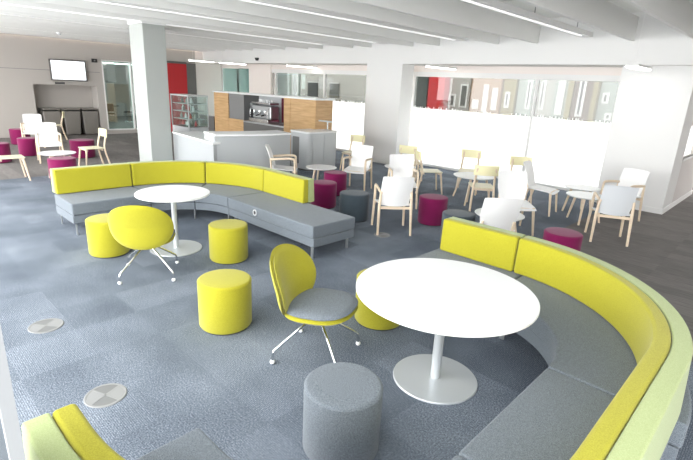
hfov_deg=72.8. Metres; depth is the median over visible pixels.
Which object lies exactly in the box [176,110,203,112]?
shelf
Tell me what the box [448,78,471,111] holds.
building
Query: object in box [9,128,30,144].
pouf
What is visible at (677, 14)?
beam
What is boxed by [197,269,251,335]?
pouf
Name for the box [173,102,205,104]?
shelf
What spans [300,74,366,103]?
wall
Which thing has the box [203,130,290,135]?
countertop
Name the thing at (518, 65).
ceiling
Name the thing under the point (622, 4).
ceiling
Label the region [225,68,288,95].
window
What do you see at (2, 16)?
trim
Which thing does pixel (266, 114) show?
coffee machine
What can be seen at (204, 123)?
screen panel
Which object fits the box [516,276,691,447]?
seat cushion
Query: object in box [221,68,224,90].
window
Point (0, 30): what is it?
trim
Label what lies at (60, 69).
wall screen
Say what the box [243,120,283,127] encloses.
countertop
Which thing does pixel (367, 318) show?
pouf
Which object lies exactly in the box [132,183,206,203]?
seat cushion
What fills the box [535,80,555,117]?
building
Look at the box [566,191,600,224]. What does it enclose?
table
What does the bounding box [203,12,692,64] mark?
ceiling
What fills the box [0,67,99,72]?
trim
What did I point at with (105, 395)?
floor vent
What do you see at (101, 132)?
chair
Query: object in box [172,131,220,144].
countertop
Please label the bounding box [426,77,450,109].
panel
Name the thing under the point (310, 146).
base cabinet
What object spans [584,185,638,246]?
armchair
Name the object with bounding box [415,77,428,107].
door
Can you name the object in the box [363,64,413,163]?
wall pillar
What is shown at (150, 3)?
trim
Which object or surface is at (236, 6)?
trim
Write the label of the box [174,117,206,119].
shelf
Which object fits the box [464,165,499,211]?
chair
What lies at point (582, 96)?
building
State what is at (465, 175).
table
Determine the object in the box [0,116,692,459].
floor
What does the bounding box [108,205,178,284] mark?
swivel chair
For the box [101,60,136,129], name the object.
door frame
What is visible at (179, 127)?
display case
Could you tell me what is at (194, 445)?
seat cushion
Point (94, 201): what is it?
seat cushion
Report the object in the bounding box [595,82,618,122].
building
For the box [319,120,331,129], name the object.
stand
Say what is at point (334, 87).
notice board
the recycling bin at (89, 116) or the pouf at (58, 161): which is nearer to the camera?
the pouf at (58, 161)
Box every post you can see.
[563,81,575,119]
[587,81,601,121]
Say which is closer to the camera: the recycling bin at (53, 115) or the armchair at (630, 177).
the armchair at (630, 177)
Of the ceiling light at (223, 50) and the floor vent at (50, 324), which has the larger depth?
the ceiling light at (223, 50)
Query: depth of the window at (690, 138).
9.77 m
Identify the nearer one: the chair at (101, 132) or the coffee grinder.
the chair at (101, 132)
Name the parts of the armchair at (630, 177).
armrest, backrest, armrest, leg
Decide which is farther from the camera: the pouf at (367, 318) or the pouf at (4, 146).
the pouf at (4, 146)
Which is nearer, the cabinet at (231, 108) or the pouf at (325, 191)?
the pouf at (325, 191)
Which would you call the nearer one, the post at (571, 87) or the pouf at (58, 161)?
the pouf at (58, 161)
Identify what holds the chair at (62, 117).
on the floor
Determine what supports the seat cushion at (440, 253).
on the module at (494, 248)
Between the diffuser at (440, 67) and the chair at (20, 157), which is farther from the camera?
the diffuser at (440, 67)
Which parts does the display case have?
case frame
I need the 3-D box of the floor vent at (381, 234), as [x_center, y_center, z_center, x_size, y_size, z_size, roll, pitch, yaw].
[0.516,0.069,6.828,0.240,0.007,0.240,9,18,20]
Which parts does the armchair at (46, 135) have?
leg, leg, backrest, seat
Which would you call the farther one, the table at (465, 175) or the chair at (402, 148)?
the chair at (402, 148)
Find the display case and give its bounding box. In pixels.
[170,94,208,159]
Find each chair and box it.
[0,154,30,180]
[56,111,67,139]
[78,128,110,165]
[107,104,116,124]
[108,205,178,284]
[270,244,359,363]
[339,134,364,169]
[399,145,421,180]
[414,149,442,193]
[455,149,481,193]
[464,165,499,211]
[509,156,531,203]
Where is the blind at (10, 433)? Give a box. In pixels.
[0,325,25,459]
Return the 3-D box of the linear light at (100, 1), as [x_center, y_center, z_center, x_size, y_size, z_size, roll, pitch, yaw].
[-2.542,-4.067,8.478,0.180,0.442,10.100,18,23,41]
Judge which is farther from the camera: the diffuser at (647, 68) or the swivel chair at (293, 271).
the diffuser at (647, 68)
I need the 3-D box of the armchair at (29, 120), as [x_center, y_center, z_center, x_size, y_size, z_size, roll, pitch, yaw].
[-8.768,-2.773,13.143,0.526,0.882,0.634,-7,19,-28]
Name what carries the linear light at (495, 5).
hanging from the ceiling at (622, 4)
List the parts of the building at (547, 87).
pane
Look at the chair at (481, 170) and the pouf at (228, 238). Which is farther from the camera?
the chair at (481, 170)
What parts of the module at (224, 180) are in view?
seat, backrest, panel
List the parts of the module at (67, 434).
panel, backrest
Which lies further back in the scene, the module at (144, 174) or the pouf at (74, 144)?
the pouf at (74, 144)
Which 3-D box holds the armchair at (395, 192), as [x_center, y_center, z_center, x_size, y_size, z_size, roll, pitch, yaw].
[0.686,-0.405,6.915,0.526,0.882,0.634,1,17,-6]
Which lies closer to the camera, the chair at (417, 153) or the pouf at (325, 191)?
the pouf at (325, 191)
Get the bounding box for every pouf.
[0,142,11,162]
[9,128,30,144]
[17,137,36,155]
[47,156,76,179]
[69,139,95,158]
[85,213,129,257]
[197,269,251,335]
[208,219,247,264]
[303,362,382,459]
[310,180,336,208]
[324,170,346,195]
[339,190,368,222]
[355,268,398,330]
[417,194,447,225]
[440,209,475,240]
[543,227,582,250]
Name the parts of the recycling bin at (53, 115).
lid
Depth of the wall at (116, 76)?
24.09 m
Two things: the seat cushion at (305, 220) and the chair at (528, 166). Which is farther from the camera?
the chair at (528, 166)
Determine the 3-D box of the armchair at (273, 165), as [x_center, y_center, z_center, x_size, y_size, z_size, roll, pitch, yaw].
[-1.296,-1.241,9.326,0.634,0.882,0.526,2,17,-3]
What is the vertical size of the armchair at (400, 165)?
0.882 m
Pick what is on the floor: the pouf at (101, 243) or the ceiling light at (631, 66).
the pouf at (101, 243)
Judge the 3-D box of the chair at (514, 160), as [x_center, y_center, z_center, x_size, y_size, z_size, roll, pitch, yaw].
[3.431,-0.984,9.282,0.460,0.858,0.585,6,17,9]
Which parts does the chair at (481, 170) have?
leg, leg, seat, seat rail, backrest, leg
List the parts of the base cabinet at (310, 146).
vent panel, door, door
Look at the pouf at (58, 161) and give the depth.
9.13 m
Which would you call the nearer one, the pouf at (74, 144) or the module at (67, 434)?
the module at (67, 434)
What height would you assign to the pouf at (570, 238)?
0.440 m
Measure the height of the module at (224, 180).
0.775 m
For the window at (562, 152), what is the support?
in the wall at (261, 77)
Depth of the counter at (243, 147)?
9.45 m
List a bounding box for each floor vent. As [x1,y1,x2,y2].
[27,318,63,333]
[83,383,126,407]
[374,232,389,237]
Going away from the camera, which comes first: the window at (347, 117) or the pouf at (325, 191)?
the pouf at (325, 191)
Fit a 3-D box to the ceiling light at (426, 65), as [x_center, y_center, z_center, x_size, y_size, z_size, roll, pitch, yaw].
[2.316,-4.361,11.233,0.100,0.950,1.200,18,23,41]
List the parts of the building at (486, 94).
pane, pane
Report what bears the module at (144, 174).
on the floor
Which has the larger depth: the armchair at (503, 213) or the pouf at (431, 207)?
the pouf at (431, 207)
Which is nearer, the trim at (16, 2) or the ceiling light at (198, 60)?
the trim at (16, 2)
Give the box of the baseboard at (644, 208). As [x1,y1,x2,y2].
[594,190,692,213]
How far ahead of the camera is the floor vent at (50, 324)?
3.94 m
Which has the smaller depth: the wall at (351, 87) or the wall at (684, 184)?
the wall at (684, 184)
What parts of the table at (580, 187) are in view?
leg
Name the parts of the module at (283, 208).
backrest, seat, panel, leg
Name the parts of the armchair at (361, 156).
leg, seat, backrest, leg, leg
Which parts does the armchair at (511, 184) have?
backrest, seat, leg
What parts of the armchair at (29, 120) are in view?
seat, backrest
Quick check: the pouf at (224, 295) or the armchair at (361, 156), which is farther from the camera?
the armchair at (361, 156)
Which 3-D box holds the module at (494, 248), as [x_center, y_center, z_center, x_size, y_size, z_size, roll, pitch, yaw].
[1.166,0.384,4.594,0.936,0.775,0.769,18,23,41]
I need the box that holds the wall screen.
[48,59,87,81]
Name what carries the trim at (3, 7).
attached to the ceiling at (659, 43)
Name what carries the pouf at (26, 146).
on the floor
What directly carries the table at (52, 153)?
on the floor
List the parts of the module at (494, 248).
backrest, panel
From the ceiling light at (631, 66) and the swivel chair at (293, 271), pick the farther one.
the ceiling light at (631, 66)
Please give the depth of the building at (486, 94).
15.71 m
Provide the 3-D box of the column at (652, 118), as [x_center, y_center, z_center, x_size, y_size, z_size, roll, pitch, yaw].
[5.879,-1.783,9.177,1.180,2.660,0.820,18,23,41]
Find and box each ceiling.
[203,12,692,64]
[213,63,692,66]
[498,0,692,17]
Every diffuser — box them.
[426,66,455,69]
[626,66,650,70]
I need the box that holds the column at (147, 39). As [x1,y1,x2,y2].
[127,20,172,160]
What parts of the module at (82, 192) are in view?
panel, backrest, seat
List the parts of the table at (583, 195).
leg, leg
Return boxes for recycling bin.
[38,108,61,134]
[59,108,80,134]
[78,108,98,133]
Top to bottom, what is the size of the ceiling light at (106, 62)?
0.580 m
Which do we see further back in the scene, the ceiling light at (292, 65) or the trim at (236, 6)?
the ceiling light at (292, 65)
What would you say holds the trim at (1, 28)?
attached to the ceiling at (659, 43)
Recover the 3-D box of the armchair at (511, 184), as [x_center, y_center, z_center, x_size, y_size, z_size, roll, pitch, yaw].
[2.612,-0.429,7.299,0.500,0.884,0.643,3,17,-1]
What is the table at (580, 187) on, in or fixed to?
on the floor
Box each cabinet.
[212,91,334,157]
[291,129,336,170]
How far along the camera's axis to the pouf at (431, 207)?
7.34 m
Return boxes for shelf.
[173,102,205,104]
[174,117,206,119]
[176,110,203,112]
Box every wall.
[0,33,221,137]
[103,63,238,115]
[221,64,622,94]
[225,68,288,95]
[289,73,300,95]
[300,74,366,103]
[672,122,692,201]
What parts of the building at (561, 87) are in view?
pane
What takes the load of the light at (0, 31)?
attached to the wall at (22, 91)
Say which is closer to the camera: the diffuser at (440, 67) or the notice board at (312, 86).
the diffuser at (440, 67)
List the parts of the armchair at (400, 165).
backrest, leg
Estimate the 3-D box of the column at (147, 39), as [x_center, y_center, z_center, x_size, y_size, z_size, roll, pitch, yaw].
[-4.257,-3.064,10.242,0.700,3.550,0.520,18,23,41]
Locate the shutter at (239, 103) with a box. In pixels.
[229,93,258,119]
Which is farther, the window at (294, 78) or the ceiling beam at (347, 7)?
the window at (294, 78)
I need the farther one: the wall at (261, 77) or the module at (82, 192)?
the wall at (261, 77)
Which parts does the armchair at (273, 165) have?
backrest, armrest, seat, armrest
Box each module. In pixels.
[21,404,464,459]
[50,163,150,234]
[127,160,206,218]
[195,161,271,218]
[228,169,354,258]
[415,217,525,279]
[459,369,668,459]
[499,235,692,459]
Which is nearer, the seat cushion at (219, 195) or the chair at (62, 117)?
the seat cushion at (219, 195)
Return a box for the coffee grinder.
[249,103,255,116]
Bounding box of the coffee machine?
[249,101,278,123]
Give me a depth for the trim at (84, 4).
9.08 m
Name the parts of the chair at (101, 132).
leg, leg, seat, leg, backrest, leg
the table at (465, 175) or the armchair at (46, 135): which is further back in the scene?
the armchair at (46, 135)
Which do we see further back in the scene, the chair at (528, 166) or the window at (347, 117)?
the window at (347, 117)
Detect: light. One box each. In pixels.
[0,3,329,45]
[0,31,207,51]
[5,14,274,45]
[87,0,386,43]
[103,61,131,64]
[188,49,213,62]
[219,50,245,64]
[241,0,466,40]
[286,64,316,67]
[425,43,456,69]
[459,0,592,37]
[625,15,651,70]
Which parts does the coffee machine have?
rail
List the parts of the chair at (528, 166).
backrest, seat, leg, leg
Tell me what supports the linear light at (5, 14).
hanging from the ceiling at (622, 4)
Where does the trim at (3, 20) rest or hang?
attached to the ceiling at (659, 43)
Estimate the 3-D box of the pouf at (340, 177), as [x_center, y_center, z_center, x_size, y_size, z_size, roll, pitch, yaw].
[-0.223,-0.921,9.199,0.452,0.440,0.452,10,18,22]
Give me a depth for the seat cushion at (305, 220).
6.15 m
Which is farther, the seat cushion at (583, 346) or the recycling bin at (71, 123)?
the recycling bin at (71, 123)
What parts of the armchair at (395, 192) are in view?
leg, armrest, leg, seat rail, backrest, leg, leg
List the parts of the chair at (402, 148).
backrest, leg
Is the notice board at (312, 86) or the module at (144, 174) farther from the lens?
the notice board at (312, 86)
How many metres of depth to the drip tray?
13.63 m
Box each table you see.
[38,150,75,156]
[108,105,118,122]
[134,185,209,256]
[306,164,336,179]
[356,258,539,404]
[452,172,493,201]
[475,208,524,231]
[561,184,600,210]
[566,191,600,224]
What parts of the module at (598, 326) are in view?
seat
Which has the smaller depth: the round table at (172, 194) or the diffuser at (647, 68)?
the round table at (172, 194)
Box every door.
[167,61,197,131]
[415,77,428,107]
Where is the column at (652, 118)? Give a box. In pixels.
[597,65,692,208]
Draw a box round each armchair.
[20,114,45,147]
[34,122,63,163]
[265,144,296,174]
[342,145,373,190]
[371,176,414,235]
[388,154,418,208]
[480,198,523,231]
[498,170,536,235]
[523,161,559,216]
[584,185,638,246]
[600,168,649,221]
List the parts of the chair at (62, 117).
leg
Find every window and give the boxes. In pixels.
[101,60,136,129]
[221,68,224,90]
[272,69,366,150]
[407,72,620,192]
[683,126,692,160]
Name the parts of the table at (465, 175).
leg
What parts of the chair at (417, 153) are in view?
leg, backrest, leg, seat, leg, leg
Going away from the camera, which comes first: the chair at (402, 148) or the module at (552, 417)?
the module at (552, 417)
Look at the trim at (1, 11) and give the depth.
10.56 m
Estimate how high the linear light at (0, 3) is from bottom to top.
0.442 m
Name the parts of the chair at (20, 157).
seat, leg, leg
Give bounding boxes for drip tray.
[249,117,278,123]
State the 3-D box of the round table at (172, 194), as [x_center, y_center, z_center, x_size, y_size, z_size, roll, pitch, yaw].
[-2.118,-0.114,5.795,0.860,0.720,0.860,18,23,41]
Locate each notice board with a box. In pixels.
[307,82,317,97]
[329,82,339,98]
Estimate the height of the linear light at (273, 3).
0.442 m
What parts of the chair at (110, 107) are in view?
backrest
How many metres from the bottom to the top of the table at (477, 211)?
0.474 m
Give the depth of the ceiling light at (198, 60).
15.81 m
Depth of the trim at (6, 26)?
13.43 m
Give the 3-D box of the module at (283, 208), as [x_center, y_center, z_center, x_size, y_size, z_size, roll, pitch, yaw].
[-0.768,-0.287,6.478,1.846,0.775,0.856,18,23,41]
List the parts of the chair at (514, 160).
backrest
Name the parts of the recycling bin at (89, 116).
lid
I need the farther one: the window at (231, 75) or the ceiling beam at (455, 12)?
the window at (231, 75)
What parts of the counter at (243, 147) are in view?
panel, curved panel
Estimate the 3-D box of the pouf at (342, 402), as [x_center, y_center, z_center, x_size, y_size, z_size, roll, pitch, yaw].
[-0.026,1.075,2.730,0.452,0.440,0.452,10,18,21]
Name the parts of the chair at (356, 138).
backrest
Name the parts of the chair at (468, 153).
leg, seat, backrest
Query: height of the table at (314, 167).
0.473 m
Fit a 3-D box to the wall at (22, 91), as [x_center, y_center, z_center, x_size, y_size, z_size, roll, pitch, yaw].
[-9.608,-4.990,15.591,0.600,3.600,12.070,18,23,41]
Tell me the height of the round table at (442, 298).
0.720 m
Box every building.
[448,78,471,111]
[469,78,503,113]
[500,79,519,114]
[515,79,535,116]
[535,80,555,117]
[550,80,569,119]
[569,81,594,120]
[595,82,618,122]
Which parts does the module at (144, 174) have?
panel, backrest, seat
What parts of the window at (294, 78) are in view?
pane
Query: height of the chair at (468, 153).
0.858 m
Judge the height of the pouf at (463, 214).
0.440 m
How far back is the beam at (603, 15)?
7.02 m
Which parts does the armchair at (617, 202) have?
leg, leg, armrest, seat rail, backrest, leg, leg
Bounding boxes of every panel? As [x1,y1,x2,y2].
[199,114,214,130]
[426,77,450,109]
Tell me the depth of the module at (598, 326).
3.03 m
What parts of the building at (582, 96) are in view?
pane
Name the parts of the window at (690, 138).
sill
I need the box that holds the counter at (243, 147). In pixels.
[172,130,290,172]
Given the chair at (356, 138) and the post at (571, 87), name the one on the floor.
the chair at (356, 138)
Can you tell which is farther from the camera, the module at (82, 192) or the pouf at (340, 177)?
the pouf at (340, 177)
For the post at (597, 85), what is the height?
2.700 m
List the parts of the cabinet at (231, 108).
panel, panel, menu panel, corner post, panel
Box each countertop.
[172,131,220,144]
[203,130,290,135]
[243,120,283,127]
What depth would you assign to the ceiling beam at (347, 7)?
7.76 m
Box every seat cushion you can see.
[54,186,150,214]
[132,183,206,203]
[136,428,464,459]
[195,184,263,206]
[228,192,354,238]
[415,248,522,279]
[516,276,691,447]
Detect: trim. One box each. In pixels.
[0,0,352,47]
[0,4,322,48]
[0,10,307,48]
[0,14,284,49]
[0,19,272,49]
[0,21,252,50]
[0,25,241,50]
[0,27,224,50]
[0,30,214,51]
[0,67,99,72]
[23,0,371,47]
[109,0,413,46]
[161,0,439,45]
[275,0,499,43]
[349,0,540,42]
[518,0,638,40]
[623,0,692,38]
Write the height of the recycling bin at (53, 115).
0.890 m
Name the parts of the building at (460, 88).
pane, pane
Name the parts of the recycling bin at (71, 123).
lid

